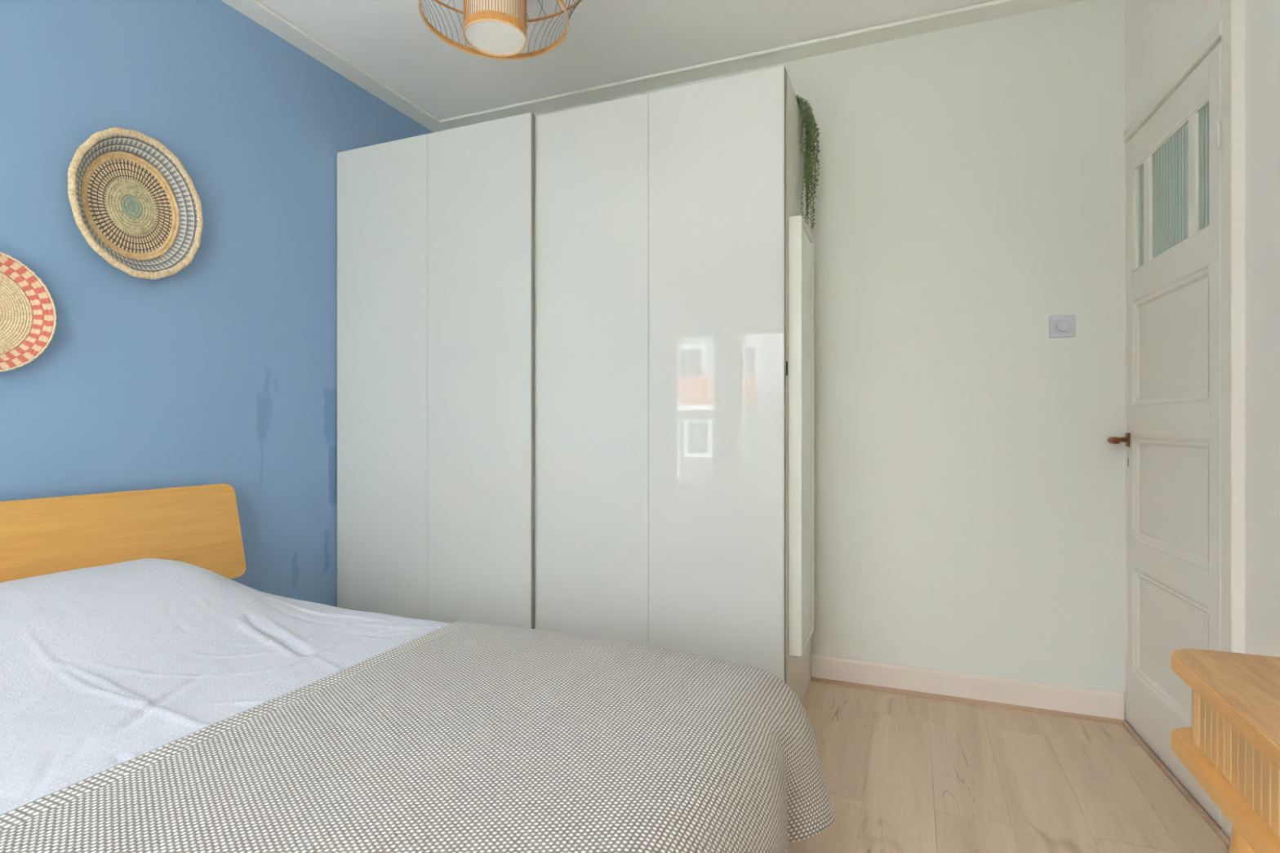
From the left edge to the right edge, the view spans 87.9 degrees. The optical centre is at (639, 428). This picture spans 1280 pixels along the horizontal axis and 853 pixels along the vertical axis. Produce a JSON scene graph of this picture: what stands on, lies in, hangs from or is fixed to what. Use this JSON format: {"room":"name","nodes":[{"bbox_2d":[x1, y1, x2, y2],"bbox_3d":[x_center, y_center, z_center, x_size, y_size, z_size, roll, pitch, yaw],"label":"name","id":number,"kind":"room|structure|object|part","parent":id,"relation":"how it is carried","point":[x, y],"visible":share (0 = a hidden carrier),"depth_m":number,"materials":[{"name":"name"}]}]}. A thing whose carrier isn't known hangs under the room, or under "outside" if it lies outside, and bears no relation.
{"room":"bedroom","nodes":[
{"label":"bedroom","id":0,"kind":"room"},
{"bbox_2d":[0,0,432,607],"bbox_3d":[-1.984,-0.280,1.717,0.100,2.920,4.485,0,0,22],"label":"wall","id":1,"kind":"structure","parent":0,"point":[222,368],"depth_m":2.44,"materials":[{"name":"blue paint"}]},
{"bbox_2d":[0,251,56,372],"bbox_3d":[-1.846,-0.330,1.855,0.040,0.351,0.344,0,0,22],"label":"woven basket","id":2,"kind":"object","parent":1,"relation":"attached to","point":[28,315],"visible":1,"depth_m":1.95,"materials":[{"name":"wicker"}]},
{"bbox_2d":[67,127,203,279],"bbox_3d":[-1.683,-0.741,2.219,0.066,0.486,0.417,0,0,22],"label":"woven basket","id":3,"kind":"object","parent":1,"relation":"attached to","point":[132,200],"visible":1,"depth_m":2.23,"materials":[{"name":"beige wicker"}]},
{"bbox_2d":[257,0,995,119],"bbox_3d":[-0.254,-1.690,1.013,3.835,0.100,4.485,0,0,22],"label":"ceiling","id":4,"kind":"structure","parent":0,"point":[606,42],"depth_m":2.78,"materials":[{"name":"paint"}]},
{"bbox_2d":[417,0,582,60],"bbox_3d":[-0.446,-1.420,2.047,0.632,0.441,0.632,0,0,22],"label":"pendant lamp","id":5,"kind":"object","parent":4,"relation":"hanging from","point":[496,29],"visible":1,"depth_m":2.05,"materials":[{"name":"beige"}]},
{"bbox_2d":[465,20,524,53],"bbox_3d":[-0.446,-1.206,2.047,0.181,0.004,0.181,0,0,35],"label":"diffuser","id":6,"kind":"object","parent":5,"relation":"attached to","point":[482,36],"depth_m":2.04,"materials":[{"name":"white"}]},
{"bbox_2d":[533,0,1124,719],"bbox_3d":[0.426,-0.280,3.103,3.319,2.920,0.100,0,0,22],"label":"wall","id":7,"kind":"structure","parent":0,"point":[969,482],"depth_m":2.67,"materials":[{"name":"white paint"}]},
{"bbox_2d":[810,676,1123,724],"bbox_3d":[1.269,1.093,2.677,1.132,0.014,0.014,0,0,22],"label":"trim","id":8,"kind":"structure","parent":7,"relation":"attached to","point":[1031,709],"depth_m":2.65,"materials":[{"name":"beige wood"}]},
{"bbox_2d":[811,653,1123,720],"bbox_3d":[1.277,1.046,2.692,1.135,0.108,0.020,0,0,22],"label":"baseboard","id":9,"kind":"structure","parent":7,"relation":"attached to","point":[1092,702],"depth_m":2.66,"materials":[{"name":"paint"}]},
{"bbox_2d":[1049,314,1075,337],"bbox_3d":[1.623,-0.392,2.547,0.085,0.085,0.028,0,0,22],"label":"light switch","id":10,"kind":"object","parent":7,"relation":"attached to","point":[1060,326],"visible":1,"depth_m":2.54,"materials":[{"name":"plastic"}]},
{"bbox_3d":[1.624,-0.392,2.550,0.057,0.057,0.004,0,0,22],"label":"plate","id":11,"kind":"part","parent":10,"relation":"part of","materials":[{"name":"plastic"}]},
{"bbox_2d":[788,681,1229,852],"bbox_3d":[-0.324,1.140,1.041,3.685,0.080,4.485,0,0,22],"label":"floor","id":12,"kind":"structure","parent":0,"point":[903,773],"depth_m":2.05,"materials":[{"name":"brown wood"}]},
{"bbox_2d":[0,483,246,582],"bbox_3d":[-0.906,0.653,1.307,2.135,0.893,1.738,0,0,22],"label":"headboard","id":13,"kind":"object","parent":12,"relation":"on","point":[198,526],"visible":0.06,"depth_m":2.12,"materials":[{"name":"brown wood"}]},
{"bbox_2d":[337,65,810,702],"bbox_3d":[-0.320,-0.081,2.966,2.030,2.362,0.673,0,0,22],"label":"wardrobe","id":14,"kind":"object","parent":12,"relation":"on","point":[562,335],"visible":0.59,"depth_m":2.59,"materials":[{"name":"laminate"}]},
{"bbox_3d":[-1.149,-0.090,2.943,0.513,2.344,0.004,0,0,22],"label":"door panel","id":15,"kind":"part","parent":14,"relation":"part of","materials":[{"name":"laminate"}]},
{"bbox_3d":[-0.672,-0.090,2.748,0.513,2.344,0.004,0,0,22],"label":"door panel","id":16,"kind":"part","parent":14,"relation":"part of","materials":[{"name":"laminate"}]},
{"bbox_3d":[-0.201,-0.088,2.587,0.504,2.340,0.004,0,0,22],"label":"door panel","id":17,"kind":"part","parent":14,"relation":"part of","materials":[{"name":"laminate"}]},
{"bbox_3d":[0.267,-0.088,2.397,0.504,2.340,0.004,0,0,22],"label":"door panel","id":18,"kind":"part","parent":14,"relation":"part of","materials":[{"name":"laminate"}]},
{"bbox_3d":[0.624,-0.080,2.622,0.018,2.360,0.598,0,0,22],"label":"panel","id":19,"kind":"part","parent":14,"relation":"part of","materials":[{"name":"white wood"}]},
{"bbox_2d":[788,215,813,657],"bbox_3d":[0.611,0.028,2.503,0.046,1.560,0.327,0,0,22],"label":"wall mirror","id":20,"kind":"object","parent":14,"relation":"attached to","point":[801,241],"visible":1,"depth_m":2.36,"materials":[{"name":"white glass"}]},
{"bbox_2d":[802,225,812,646],"bbox_3d":[0.613,0.028,2.502,0.030,1.528,0.295,0,0,22],"label":"mirror glass","id":21,"kind":"object","parent":20,"relation":"attached to","point":[806,235],"depth_m":2.50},
{"bbox_2d":[795,94,820,229],"bbox_3d":[0.601,-1.065,2.664,0.229,0.540,0.253,0,0,22],"label":"plant","id":22,"kind":"object","parent":14,"relation":"hanging from","point":[810,129],"visible":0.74,"depth_m":2.61,"materials":[{"name":"green plant"}]},
{"bbox_2d":[1171,648,1279,852],"bbox_3d":[0.823,0.725,0.449,0.444,0.755,1.153,0,0,22],"label":"dresser","id":23,"kind":"object","parent":12,"relation":"on","point":[1231,747],"visible":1,"depth_m":0.88,"materials":[{"name":"brown wood"}]},
{"bbox_3d":[0.833,0.795,0.939,0.047,0.615,0.166,0,0,9],"label":"leg","id":24,"kind":"part","parent":23,"relation":"part of","materials":[{"name":"brown wood"}]},
{"bbox_2d":[1124,0,1279,723],"bbox_3d":[1.194,-0.230,0.387,0.160,2.820,4.531,0,0,18],"label":"wall","id":25,"kind":"structure","parent":0,"point":[1161,35],"depth_m":1.70,"materials":[{"name":"white paint"}]},
{"bbox_2d":[221,0,1084,132],"bbox_3d":[-0.347,-1.641,1.051,3.435,0.018,4.285,0,0,22],"label":"trim","id":26,"kind":"structure","parent":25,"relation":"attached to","point":[246,7],"depth_m":2.92,"materials":[{"name":"paint"}]},
{"bbox_2d":[1106,41,1221,827],"bbox_3d":[1.676,0.018,2.142,0.118,2.152,0.692,0,0,19],"label":"door","id":27,"kind":"structure","parent":25,"relation":"in","point":[1172,440],"depth_m":2.12,"materials":[{"name":"paint"}]},
{"bbox_3d":[1.746,0.044,2.417,0.072,0.028,0.114,0,0,22],"label":"lever","id":28,"kind":"part","parent":27,"relation":"part of","materials":[{"name":"brown metal"}]},
{"bbox_3d":[1.799,0.043,2.447,0.008,0.052,0.032,0,0,19],"label":"handle","id":29,"kind":"part","parent":27,"relation":"part of","materials":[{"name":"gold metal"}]},
{"bbox_3d":[1.784,-0.750,2.343,0.019,0.380,0.074,0,0,19],"label":"glass pane","id":30,"kind":"part","parent":27,"relation":"part of","materials":[{"name":"grey"}]},
{"bbox_3d":[1.710,-0.750,2.128,0.019,0.380,0.294,0,0,19],"label":"glass pane","id":31,"kind":"part","parent":27,"relation":"part of","materials":[{"name":"grey"}]},
{"bbox_3d":[1.717,-0.997,2.139,0.038,0.122,0.570,0,0,19],"label":"rail","id":32,"kind":"part","parent":27,"relation":"part of","materials":[{"name":"paint"}]},
{"bbox_3d":[1.717,-0.516,2.139,0.038,0.103,0.570,0,0,19],"label":"rail","id":33,"kind":"part","parent":27,"relation":"part of","materials":[{"name":"paint"}]},
{"bbox_3d":[1.717,-0.025,2.139,0.038,0.110,0.570,0,0,19],"label":"rail","id":34,"kind":"part","parent":27,"relation":"part of","materials":[{"name":"paint"}]},
{"bbox_3d":[1.717,0.455,2.139,0.038,0.100,0.570,0,0,19],"label":"rail","id":35,"kind":"part","parent":27,"relation":"part of","materials":[{"name":"paint"}]},
{"bbox_3d":[1.717,0.995,2.139,0.038,0.199,0.570,0,0,19],"label":"rail","id":36,"kind":"part","parent":27,"relation":"part of","materials":[{"name":"paint"}]},
{"bbox_3d":[1.705,-0.273,2.143,0.014,0.385,0.570,0,0,19],"label":"moulding","id":37,"kind":"part","parent":27,"relation":"part of","materials":[{"name":"paint"}]},
{"bbox_3d":[1.705,0.217,2.143,0.014,0.375,0.570,0,0,19],"label":"moulding","id":38,"kind":"part","parent":27,"relation":"part of","materials":[{"name":"paint"}]},
{"bbox_3d":[1.705,0.700,2.143,0.014,0.390,0.570,0,0,19],"label":"moulding","id":39,"kind":"part","parent":27,"relation":"part of","materials":[{"name":"paint"}]},
{"bbox_3d":[1.720,-0.273,2.138,0.016,0.385,0.570,0,0,19],"label":"panel","id":40,"kind":"part","parent":27,"relation":"part of","materials":[{"name":"paint"}]},
{"bbox_3d":[1.720,0.217,2.138,0.016,0.375,0.570,0,0,19],"label":"panel","id":41,"kind":"part","parent":27,"relation":"part of","materials":[{"name":"paint"}]},
{"bbox_3d":[1.720,0.700,2.138,0.016,0.390,0.570,0,0,19],"label":"panel","id":42,"kind":"part","parent":27,"relation":"part of","materials":[{"name":"paint"}]},
{"bbox_3d":[1.636,-0.750,1.910,0.019,0.380,0.087,0,0,19],"label":"glass pane","id":43,"kind":"part","parent":27,"relation":"part of","materials":[{"name":"grey"}]},
{"bbox_2d":[1124,21,1220,142],"bbox_3d":[1.698,-1.092,2.148,0.003,0.040,0.711,0,0,19],"label":"trim","id":44,"kind":"structure","parent":25,"relation":"attached to","point":[1215,33],"depth_m":2.07,"materials":[{"name":"paint"}]},
{"bbox_2d":[1122,720,1230,848],"bbox_3d":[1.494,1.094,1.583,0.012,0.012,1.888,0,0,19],"label":"trim","id":45,"kind":"structure","parent":25,"relation":"attached to","point":[1201,811],"depth_m":2.01,"materials":[{"name":"wood"}]},
{"bbox_2d":[1221,0,1244,839],"bbox_3d":[1.651,-0.265,1.758,0.160,2.750,0.056,0,0,19],"label":"trim","id":46,"kind":"structure","parent":25,"relation":"attached to","point":[1233,11],"depth_m":1.76,"materials":[{"name":"paint"}]},
{"bbox_3d":[-0.900,0.708,1.284,1.945,0.156,1.600,0,0,22],"label":"mattress","id":47,"kind":"object","parent":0,"visible":0},
{"bbox_2d":[0,558,450,815],"bbox_3d":[-0.882,0.663,1.293,2.082,0.535,1.744,0,0,22],"label":"sheet","id":48,"kind":"object","parent":47,"relation":"on","point":[104,668],"visible":0.44,"depth_m":1.58,"materials":[{"name":"white fabric"}]},
{"bbox_2d":[0,620,835,852],"bbox_3d":[-0.320,0.754,1.051,1.079,0.383,1.726,0,0,22],"label":"throw","id":49,"kind":"object","parent":48,"relation":"on","point":[462,736],"visible":1,"depth_m":1.14,"materials":[{"name":"grey fabric"}]}
]}

